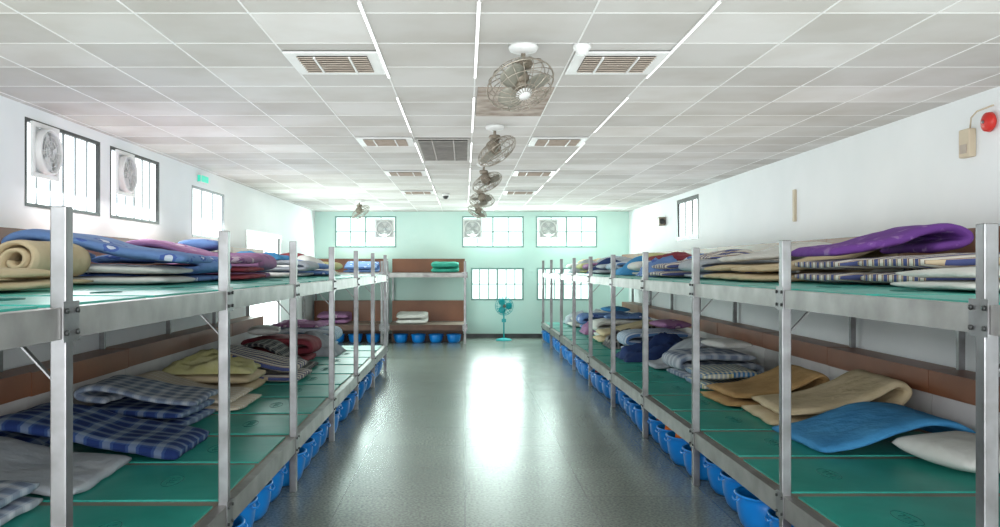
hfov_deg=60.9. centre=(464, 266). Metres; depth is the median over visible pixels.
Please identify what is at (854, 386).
blanket
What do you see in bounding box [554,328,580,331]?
mat
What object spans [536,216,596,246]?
window
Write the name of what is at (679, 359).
quilt
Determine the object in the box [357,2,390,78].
recessed light
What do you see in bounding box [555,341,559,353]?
basin
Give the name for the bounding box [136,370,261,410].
mattress
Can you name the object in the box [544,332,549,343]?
basin
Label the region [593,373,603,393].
basin
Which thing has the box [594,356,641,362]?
mat
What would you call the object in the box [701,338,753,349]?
pillow
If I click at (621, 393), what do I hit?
basin
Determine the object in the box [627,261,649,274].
quilt
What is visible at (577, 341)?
mat
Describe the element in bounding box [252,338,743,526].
floor
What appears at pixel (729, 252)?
blanket
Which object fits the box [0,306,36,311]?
mat
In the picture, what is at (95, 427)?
quilt
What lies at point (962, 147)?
grille
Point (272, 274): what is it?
mattress
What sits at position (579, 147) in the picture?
recessed light
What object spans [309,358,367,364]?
mat
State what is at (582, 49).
smoke detector
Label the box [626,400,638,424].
basin
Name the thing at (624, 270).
quilt
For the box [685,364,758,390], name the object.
quilt
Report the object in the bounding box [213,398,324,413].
mat
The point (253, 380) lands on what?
quilt
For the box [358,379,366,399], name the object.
basin
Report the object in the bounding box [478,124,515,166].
ceiling fan
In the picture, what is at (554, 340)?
basin
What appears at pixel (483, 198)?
ceiling fan
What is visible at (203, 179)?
exit sign
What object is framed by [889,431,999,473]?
pillow
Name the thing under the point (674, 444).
basin
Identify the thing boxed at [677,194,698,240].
window
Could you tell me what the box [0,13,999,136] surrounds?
trim
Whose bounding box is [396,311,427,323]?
quilt
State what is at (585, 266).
quilt
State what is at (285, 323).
quilt
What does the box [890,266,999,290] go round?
quilt
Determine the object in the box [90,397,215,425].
quilt
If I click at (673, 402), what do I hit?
mat
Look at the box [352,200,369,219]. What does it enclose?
ceiling fan
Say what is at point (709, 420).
mat
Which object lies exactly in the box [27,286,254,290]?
mat
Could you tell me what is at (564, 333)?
mat
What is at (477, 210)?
ceiling fan
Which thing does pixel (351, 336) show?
basin
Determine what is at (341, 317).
quilt
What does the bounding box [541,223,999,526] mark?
bunk bed
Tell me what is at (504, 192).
ceiling vent
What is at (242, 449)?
mat
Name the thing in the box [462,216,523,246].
window
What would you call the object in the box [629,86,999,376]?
wall
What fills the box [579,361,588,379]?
basin
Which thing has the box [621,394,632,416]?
basin
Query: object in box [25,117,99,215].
window
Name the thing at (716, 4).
recessed light
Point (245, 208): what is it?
wall
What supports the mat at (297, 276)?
on the bunk bed at (55, 381)
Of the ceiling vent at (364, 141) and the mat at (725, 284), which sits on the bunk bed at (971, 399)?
the mat at (725, 284)
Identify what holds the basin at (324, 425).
on the floor
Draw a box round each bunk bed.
[0,206,387,526]
[303,259,388,343]
[387,259,466,343]
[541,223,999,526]
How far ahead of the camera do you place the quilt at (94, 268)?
5.72 m
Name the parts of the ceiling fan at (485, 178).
blade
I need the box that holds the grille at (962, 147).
[959,144,966,153]
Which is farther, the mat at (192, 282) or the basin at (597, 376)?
the basin at (597, 376)
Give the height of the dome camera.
0.100 m
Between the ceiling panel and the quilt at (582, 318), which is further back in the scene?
the quilt at (582, 318)
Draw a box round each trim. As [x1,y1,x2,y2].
[0,0,999,211]
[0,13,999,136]
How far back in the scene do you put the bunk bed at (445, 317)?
20.05 m
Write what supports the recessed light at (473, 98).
in the ceiling
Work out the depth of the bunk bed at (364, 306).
20.05 m
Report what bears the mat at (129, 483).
on the bunk bed at (55, 381)
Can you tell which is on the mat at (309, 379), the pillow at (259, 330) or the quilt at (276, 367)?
the quilt at (276, 367)
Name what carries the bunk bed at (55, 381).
on the floor
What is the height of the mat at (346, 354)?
0.014 m
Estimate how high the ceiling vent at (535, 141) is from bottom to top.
0.027 m
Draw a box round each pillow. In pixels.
[178,239,217,250]
[247,325,280,335]
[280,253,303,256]
[600,306,629,311]
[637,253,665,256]
[649,319,691,328]
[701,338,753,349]
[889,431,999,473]
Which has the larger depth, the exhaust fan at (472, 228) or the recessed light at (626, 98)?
the exhaust fan at (472, 228)
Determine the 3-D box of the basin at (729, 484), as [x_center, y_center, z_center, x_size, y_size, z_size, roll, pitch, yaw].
[2.006,1.574,5.930,0.432,0.252,0.430,0,0,42]
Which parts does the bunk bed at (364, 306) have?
post, headboard panel, headboard panel, rail, rail, post, post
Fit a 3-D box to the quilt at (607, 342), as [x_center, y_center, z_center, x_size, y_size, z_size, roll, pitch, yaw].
[2.850,1.103,13.568,1.213,0.330,0.874,0,0,0]
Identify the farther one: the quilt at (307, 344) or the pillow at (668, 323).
the pillow at (668, 323)
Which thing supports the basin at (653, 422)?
on the floor
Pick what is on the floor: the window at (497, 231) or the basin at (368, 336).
the basin at (368, 336)
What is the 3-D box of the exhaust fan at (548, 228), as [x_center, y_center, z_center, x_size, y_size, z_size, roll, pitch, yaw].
[2.000,-0.920,20.355,0.460,0.460,0.079,0,0,0]
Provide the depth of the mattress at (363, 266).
19.23 m
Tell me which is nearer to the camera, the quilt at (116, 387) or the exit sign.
the quilt at (116, 387)
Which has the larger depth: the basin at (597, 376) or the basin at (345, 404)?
the basin at (597, 376)
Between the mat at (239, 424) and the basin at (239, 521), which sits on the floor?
the basin at (239, 521)
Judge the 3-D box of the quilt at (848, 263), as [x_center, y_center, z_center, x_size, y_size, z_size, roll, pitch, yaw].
[2.983,0.021,6.146,0.921,0.193,0.820,0,0,0]
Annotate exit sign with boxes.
[197,174,208,184]
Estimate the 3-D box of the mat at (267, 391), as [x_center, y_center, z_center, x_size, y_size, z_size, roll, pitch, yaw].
[-2.190,1.277,8.759,1.680,0.014,0.820,0,0,0]
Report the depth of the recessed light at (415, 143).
9.76 m
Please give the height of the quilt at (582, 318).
0.338 m
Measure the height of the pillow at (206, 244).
0.137 m
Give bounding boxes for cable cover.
[792,189,796,221]
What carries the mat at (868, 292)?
on the bunk bed at (971, 399)
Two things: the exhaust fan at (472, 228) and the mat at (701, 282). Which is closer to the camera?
the mat at (701, 282)
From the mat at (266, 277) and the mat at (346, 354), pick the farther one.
the mat at (346, 354)
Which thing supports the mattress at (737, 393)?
on the mat at (673, 402)
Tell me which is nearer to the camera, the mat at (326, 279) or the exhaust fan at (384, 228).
the mat at (326, 279)
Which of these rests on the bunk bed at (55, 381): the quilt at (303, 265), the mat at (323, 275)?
the mat at (323, 275)
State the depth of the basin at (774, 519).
5.02 m
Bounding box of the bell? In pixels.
[980,112,996,131]
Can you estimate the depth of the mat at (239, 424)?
6.88 m
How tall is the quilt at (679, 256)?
0.125 m
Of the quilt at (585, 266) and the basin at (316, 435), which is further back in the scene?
the quilt at (585, 266)
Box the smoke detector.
[573,43,590,55]
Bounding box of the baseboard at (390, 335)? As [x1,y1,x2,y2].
[389,334,541,337]
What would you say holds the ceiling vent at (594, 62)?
in the ceiling
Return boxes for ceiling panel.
[476,87,553,115]
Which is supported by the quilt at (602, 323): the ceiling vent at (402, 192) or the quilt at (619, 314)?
the quilt at (619, 314)
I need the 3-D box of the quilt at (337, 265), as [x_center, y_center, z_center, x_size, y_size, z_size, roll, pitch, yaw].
[-2.530,0.014,13.383,1.137,0.206,0.818,0,0,0]
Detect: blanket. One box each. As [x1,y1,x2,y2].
[243,339,318,368]
[649,338,714,368]
[700,249,758,258]
[741,369,911,424]
[772,402,975,452]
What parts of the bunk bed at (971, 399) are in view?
post, rail, rail, post, rail, rail, post, rail, rail, post, rail, rail, post, rail, rail, post, rail, rail, headboard panel, headboard panel, bracket plate, bracket plate, post, post, headboard panel, rail, rail, headboard panel, post, headboard panel, bracket plate, bracket plate, post, headboard panel, headboard panel, rail, post, rail, headboard panel, headboard panel, bracket plate, bracket plate, post, headboard panel, headboard panel, rail, post, rail, headboard panel, headboard panel, post, headboard panel, headboard panel, bracket plate, post, rail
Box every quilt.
[0,268,49,290]
[0,402,209,459]
[0,436,131,495]
[0,480,42,526]
[1,229,212,262]
[73,264,195,283]
[74,375,217,405]
[79,255,230,281]
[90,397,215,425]
[126,239,262,263]
[152,264,265,279]
[162,348,260,374]
[167,252,276,277]
[176,369,265,389]
[237,251,288,259]
[241,334,321,360]
[263,260,318,275]
[272,319,328,326]
[277,255,338,274]
[278,326,342,342]
[280,331,345,356]
[317,311,351,323]
[324,262,342,272]
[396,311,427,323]
[431,261,458,272]
[563,309,600,324]
[566,263,577,268]
[568,259,598,272]
[576,263,588,272]
[576,312,609,326]
[580,318,599,334]
[582,263,597,271]
[586,258,622,273]
[593,318,641,334]
[596,257,631,261]
[601,326,655,348]
[604,311,650,318]
[606,262,626,269]
[616,256,641,274]
[616,332,700,361]
[617,328,691,347]
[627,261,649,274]
[635,253,703,276]
[649,251,691,260]
[662,348,764,377]
[678,259,796,277]
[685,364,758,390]
[703,262,817,278]
[717,242,831,261]
[791,223,973,256]
[794,257,923,283]
[858,252,999,283]
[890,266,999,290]
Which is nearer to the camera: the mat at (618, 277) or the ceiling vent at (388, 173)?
the mat at (618, 277)
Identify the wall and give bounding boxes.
[0,95,314,370]
[315,212,628,333]
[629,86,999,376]
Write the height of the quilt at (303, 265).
0.206 m
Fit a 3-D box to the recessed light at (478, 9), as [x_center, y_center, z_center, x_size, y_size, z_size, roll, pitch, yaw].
[0.070,-1.323,5.100,0.022,0.008,1.700,0,0,0]
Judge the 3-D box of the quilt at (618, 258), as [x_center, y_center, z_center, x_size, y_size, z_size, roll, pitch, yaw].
[2.930,-0.146,16.343,0.794,0.111,0.716,0,0,6]
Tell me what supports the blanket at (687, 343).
on the mat at (619, 367)
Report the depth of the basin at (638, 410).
8.66 m
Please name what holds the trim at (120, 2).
attached to the ceiling
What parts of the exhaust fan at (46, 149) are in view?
backing plate, blade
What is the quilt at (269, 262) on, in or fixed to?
on the mat at (326, 279)
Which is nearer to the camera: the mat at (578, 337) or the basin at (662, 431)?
the basin at (662, 431)
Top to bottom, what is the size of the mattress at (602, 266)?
0.297 m
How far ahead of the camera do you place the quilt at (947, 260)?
5.02 m
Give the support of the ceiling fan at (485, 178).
hanging from the ceiling
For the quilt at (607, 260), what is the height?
0.289 m
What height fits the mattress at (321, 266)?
0.297 m
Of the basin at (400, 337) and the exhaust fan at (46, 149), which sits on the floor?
the basin at (400, 337)
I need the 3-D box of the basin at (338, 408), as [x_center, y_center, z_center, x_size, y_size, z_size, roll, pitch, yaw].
[-1.518,1.579,8.990,0.416,0.243,0.414,0,0,43]
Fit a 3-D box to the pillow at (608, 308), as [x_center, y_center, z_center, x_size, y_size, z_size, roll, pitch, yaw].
[3.050,0.858,17.267,0.441,0.137,0.660,0,0,-11]
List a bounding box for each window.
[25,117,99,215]
[110,146,158,223]
[192,185,223,239]
[335,216,395,246]
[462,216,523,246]
[471,268,523,299]
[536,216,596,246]
[537,268,588,299]
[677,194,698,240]
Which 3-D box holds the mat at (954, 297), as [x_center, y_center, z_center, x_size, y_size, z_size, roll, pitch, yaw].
[2.690,0.127,3.390,1.680,0.014,0.820,0,0,0]
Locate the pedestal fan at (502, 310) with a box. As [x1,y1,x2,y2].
[495,297,512,340]
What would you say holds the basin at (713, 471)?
on the floor
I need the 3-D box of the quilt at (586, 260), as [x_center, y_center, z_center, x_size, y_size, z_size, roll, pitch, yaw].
[2.850,-0.027,18.192,1.235,0.289,0.862,0,0,0]
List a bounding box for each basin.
[232,515,247,526]
[239,496,259,526]
[254,479,274,520]
[270,465,287,501]
[282,447,308,486]
[301,437,315,468]
[311,427,323,457]
[320,420,330,446]
[326,411,341,437]
[336,334,344,342]
[336,404,342,415]
[339,397,351,420]
[347,333,362,342]
[347,390,357,412]
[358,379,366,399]
[365,372,373,390]
[366,333,380,342]
[376,360,382,376]
[393,333,407,342]
[411,333,425,342]
[428,333,443,342]
[446,333,460,342]
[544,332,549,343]
[552,339,557,351]
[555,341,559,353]
[560,345,566,359]
[565,350,571,364]
[575,358,583,375]
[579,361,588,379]
[589,370,595,387]
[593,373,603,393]
[600,377,610,398]
[607,382,619,404]
[616,389,625,409]
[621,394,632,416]
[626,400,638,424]
[632,405,652,433]
[647,416,663,442]
[655,424,671,453]
[664,431,688,466]
[680,444,707,479]
[703,458,723,495]
[718,470,741,511]
[732,486,769,526]
[765,508,793,526]
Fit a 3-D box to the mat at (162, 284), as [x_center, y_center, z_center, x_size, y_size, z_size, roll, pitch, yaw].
[-2.190,0.127,5.971,1.680,0.014,0.820,0,0,0]
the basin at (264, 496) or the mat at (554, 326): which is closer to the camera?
the basin at (264, 496)
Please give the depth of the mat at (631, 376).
9.80 m
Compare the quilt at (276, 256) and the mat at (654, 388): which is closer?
the mat at (654, 388)
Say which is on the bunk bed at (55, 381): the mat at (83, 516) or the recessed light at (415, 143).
the mat at (83, 516)
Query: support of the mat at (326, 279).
on the bunk bed at (55, 381)
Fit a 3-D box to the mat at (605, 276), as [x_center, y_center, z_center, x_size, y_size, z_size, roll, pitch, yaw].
[2.690,0.127,10.790,1.680,0.014,0.820,0,0,0]
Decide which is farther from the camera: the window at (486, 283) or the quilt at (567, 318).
the window at (486, 283)
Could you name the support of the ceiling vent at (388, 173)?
in the ceiling
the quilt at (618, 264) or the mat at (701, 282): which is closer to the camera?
the mat at (701, 282)
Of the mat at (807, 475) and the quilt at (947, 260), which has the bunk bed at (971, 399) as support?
the mat at (807, 475)
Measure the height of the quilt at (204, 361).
0.223 m
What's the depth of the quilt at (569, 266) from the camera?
18.88 m
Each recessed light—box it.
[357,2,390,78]
[396,97,411,132]
[414,142,423,162]
[470,142,472,162]
[471,97,474,132]
[473,2,480,78]
[565,143,584,162]
[593,97,628,132]
[645,2,720,77]
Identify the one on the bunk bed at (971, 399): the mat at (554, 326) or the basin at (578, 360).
the mat at (554, 326)
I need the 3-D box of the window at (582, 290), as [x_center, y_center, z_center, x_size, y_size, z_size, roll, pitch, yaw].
[2.360,0.410,20.419,1.280,0.780,0.045,0,0,0]
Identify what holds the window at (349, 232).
in the wall at (419, 235)
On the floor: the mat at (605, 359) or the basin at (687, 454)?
the basin at (687, 454)
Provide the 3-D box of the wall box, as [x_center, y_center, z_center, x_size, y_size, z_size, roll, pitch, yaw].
[3.897,-1.028,6.485,0.065,0.355,0.370,0,0,0]
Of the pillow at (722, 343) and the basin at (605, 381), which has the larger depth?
the basin at (605, 381)
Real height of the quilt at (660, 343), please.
0.372 m
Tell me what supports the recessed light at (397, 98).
in the ceiling
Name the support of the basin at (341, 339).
on the floor
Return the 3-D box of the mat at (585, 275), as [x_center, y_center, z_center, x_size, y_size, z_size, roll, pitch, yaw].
[2.690,0.127,12.650,1.680,0.014,0.820,0,0,0]
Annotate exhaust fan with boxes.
[30,121,62,181]
[115,149,137,197]
[375,219,393,237]
[463,219,481,237]
[539,219,557,237]
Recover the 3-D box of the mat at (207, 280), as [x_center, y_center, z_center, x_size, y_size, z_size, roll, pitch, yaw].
[-2.190,0.127,7.835,1.680,0.014,0.820,0,0,0]
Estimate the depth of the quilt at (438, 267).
18.95 m
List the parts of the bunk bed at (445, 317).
post, post, rail, rail, headboard panel, headboard panel, post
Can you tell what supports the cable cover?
attached to the wall at (909, 171)
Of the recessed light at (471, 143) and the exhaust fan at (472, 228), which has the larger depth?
the exhaust fan at (472, 228)
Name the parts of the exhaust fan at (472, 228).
backing plate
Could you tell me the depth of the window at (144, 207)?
9.51 m
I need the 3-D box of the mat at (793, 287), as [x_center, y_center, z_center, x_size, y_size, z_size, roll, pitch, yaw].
[2.690,0.127,5.235,1.680,0.014,0.820,0,0,0]
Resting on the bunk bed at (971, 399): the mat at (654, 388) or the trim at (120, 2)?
the mat at (654, 388)
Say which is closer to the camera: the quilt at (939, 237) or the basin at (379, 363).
the quilt at (939, 237)
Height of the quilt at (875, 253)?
0.320 m
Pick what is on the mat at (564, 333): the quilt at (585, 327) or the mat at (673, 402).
the quilt at (585, 327)
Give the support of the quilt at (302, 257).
on the mat at (323, 275)
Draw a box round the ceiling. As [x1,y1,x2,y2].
[0,0,999,211]
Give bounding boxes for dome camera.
[442,193,449,198]
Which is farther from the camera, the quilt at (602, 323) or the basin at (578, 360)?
the quilt at (602, 323)
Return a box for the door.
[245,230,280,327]
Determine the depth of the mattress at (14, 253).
4.86 m
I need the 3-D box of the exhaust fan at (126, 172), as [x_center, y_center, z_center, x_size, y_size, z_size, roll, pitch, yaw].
[-3.554,-0.980,8.950,0.079,0.460,0.460,0,0,0]
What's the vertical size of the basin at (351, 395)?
0.243 m
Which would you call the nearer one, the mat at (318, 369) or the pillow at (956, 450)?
the pillow at (956, 450)
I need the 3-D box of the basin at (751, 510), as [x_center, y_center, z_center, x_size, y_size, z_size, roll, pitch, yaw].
[1.952,1.579,5.480,0.416,0.243,0.414,0,0,34]
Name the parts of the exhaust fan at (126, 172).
backing plate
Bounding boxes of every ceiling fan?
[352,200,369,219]
[468,200,486,218]
[469,185,494,208]
[472,163,501,192]
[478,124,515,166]
[486,42,553,111]
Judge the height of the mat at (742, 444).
0.014 m
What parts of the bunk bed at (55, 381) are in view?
post, headboard panel, headboard panel, rail, post, headboard panel, bracket plate, post, headboard panel, headboard panel, headboard panel, rail, post, headboard panel, rail, post, post, bracket plate, bracket plate, headboard panel, headboard panel, post, rail, rail, post, bracket plate, bracket plate, rail, rail, post, bracket plate, bracket plate, rail, rail, post, rail, rail, post, rail, rail, post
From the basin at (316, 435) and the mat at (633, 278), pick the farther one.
the mat at (633, 278)
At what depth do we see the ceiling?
5.97 m
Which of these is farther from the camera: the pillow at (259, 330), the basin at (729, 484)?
the pillow at (259, 330)
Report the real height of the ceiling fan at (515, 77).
0.388 m
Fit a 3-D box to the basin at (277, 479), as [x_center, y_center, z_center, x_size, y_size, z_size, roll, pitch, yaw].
[-1.520,1.579,6.190,0.414,0.243,0.416,0,0,44]
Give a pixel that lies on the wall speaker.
(660, 220)
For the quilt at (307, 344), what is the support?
on the mat at (322, 361)
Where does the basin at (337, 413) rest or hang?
on the floor
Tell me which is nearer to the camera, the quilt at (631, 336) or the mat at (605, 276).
the mat at (605, 276)
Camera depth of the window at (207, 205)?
11.94 m
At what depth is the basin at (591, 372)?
11.87 m
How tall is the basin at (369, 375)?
0.233 m
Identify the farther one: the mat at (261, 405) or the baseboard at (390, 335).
the baseboard at (390, 335)
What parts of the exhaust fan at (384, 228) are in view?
backing plate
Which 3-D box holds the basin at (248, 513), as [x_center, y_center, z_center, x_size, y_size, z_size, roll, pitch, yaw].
[-1.512,1.574,5.290,0.430,0.252,0.432,0,0,-36]
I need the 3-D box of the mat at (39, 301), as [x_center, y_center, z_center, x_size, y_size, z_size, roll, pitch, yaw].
[-2.190,0.127,3.193,1.680,0.014,0.820,0,0,-1]
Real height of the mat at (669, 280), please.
0.014 m
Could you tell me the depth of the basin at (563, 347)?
15.55 m
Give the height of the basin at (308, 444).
0.243 m
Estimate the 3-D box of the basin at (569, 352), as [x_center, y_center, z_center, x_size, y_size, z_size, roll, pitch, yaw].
[1.969,1.574,14.730,0.432,0.252,0.430,0,0,-41]
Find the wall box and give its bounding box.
[959,104,993,158]
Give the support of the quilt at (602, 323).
on the mat at (578, 337)
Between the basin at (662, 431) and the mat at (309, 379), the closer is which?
the basin at (662, 431)
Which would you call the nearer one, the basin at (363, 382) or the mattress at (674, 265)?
the mattress at (674, 265)
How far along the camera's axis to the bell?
6.29 m
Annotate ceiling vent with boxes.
[282,51,385,74]
[355,137,414,146]
[383,171,426,175]
[401,191,434,194]
[415,138,469,160]
[503,191,537,194]
[512,171,556,175]
[528,137,588,146]
[565,51,669,74]
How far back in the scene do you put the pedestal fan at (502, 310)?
19.58 m
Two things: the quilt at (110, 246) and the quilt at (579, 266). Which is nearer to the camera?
the quilt at (110, 246)
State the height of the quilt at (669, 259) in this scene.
0.305 m
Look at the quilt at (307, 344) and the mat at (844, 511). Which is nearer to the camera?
the mat at (844, 511)
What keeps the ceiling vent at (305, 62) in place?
in the ceiling
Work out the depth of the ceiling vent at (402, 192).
14.84 m
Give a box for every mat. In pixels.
[0,290,211,297]
[0,296,145,307]
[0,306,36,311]
[1,506,211,526]
[23,465,254,501]
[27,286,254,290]
[49,437,284,462]
[73,283,284,286]
[181,281,307,284]
[189,415,307,434]
[207,280,325,281]
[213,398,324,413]
[245,278,339,280]
[247,385,339,397]
[258,365,360,373]
[263,374,350,384]
[266,277,350,278]
[297,276,367,276]
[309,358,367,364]
[315,351,375,357]
[323,275,370,275]
[342,345,381,350]
[545,322,566,324]
[553,325,580,327]
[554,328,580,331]
[563,332,584,335]
[565,335,595,339]
[571,340,602,343]
[577,344,620,349]
[585,275,634,275]
[586,350,619,355]
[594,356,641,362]
[605,276,641,277]
[606,364,672,371]
[618,277,691,278]
[618,372,686,381]
[633,278,728,279]
[633,383,712,394]
[652,395,745,410]
[655,279,738,281]
[674,281,827,283]
[674,411,776,429]
[704,283,893,286]
[704,431,925,456]
[744,285,914,290]
[744,459,999,493]
[798,289,999,295]
[798,496,999,526]
[879,294,999,304]
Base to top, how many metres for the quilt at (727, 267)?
0.164 m
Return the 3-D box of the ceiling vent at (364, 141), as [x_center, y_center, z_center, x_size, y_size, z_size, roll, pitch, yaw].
[-0.830,-1.310,8.950,0.580,0.027,0.580,0,0,0]
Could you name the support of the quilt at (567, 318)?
on the mat at (548, 323)
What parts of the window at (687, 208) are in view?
pane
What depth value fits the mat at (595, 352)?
12.67 m
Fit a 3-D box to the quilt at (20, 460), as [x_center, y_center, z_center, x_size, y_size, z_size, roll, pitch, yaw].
[-2.692,1.156,5.056,1.119,0.222,0.866,0,0,-2]
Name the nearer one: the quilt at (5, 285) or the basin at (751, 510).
the quilt at (5, 285)
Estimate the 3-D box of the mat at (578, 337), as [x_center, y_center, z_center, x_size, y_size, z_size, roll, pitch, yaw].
[2.690,1.277,15.412,1.680,0.014,0.820,0,0,0]
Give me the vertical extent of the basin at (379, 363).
0.243 m
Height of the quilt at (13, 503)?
0.183 m
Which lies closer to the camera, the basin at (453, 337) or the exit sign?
the exit sign
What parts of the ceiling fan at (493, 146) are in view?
blade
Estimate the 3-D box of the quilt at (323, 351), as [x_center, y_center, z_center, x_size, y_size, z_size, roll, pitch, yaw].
[-2.420,1.096,12.453,1.235,0.344,0.862,0,0,0]
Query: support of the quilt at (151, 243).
on the quilt at (233, 268)
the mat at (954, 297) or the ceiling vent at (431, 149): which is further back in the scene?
the ceiling vent at (431, 149)
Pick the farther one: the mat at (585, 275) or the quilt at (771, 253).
the mat at (585, 275)
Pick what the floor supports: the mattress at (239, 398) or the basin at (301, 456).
the basin at (301, 456)
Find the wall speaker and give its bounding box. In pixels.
[657,217,664,225]
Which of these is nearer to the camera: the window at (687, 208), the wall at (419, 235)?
the window at (687, 208)
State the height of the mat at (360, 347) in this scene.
0.014 m
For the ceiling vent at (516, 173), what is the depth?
11.84 m
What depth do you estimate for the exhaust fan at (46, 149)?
7.19 m
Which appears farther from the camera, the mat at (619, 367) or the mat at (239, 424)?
the mat at (619, 367)
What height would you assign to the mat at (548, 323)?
0.014 m
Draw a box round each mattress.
[0,240,93,284]
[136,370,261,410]
[210,251,297,277]
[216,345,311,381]
[258,259,328,275]
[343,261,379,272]
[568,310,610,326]
[593,260,629,273]
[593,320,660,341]
[649,258,756,276]
[700,364,829,406]
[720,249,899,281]
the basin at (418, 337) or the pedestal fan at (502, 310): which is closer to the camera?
the basin at (418, 337)
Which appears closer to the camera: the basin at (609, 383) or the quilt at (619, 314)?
the basin at (609, 383)
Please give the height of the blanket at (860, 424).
0.237 m
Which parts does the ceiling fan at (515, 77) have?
blade, blade, blade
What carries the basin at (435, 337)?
on the floor
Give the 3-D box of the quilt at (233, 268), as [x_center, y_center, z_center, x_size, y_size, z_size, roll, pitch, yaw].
[-2.427,0.044,7.832,1.030,0.146,0.800,0,0,0]
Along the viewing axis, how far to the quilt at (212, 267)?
6.63 m
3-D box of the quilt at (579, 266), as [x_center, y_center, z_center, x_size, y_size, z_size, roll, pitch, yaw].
[2.852,0.015,17.266,1.137,0.204,0.826,0,0,0]
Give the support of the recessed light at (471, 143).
in the ceiling
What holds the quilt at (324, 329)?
on the mat at (360, 347)
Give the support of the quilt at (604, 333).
on the mat at (577, 341)
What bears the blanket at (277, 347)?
on the mat at (318, 369)
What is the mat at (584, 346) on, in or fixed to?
on the bunk bed at (971, 399)
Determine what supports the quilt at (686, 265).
on the mat at (633, 278)

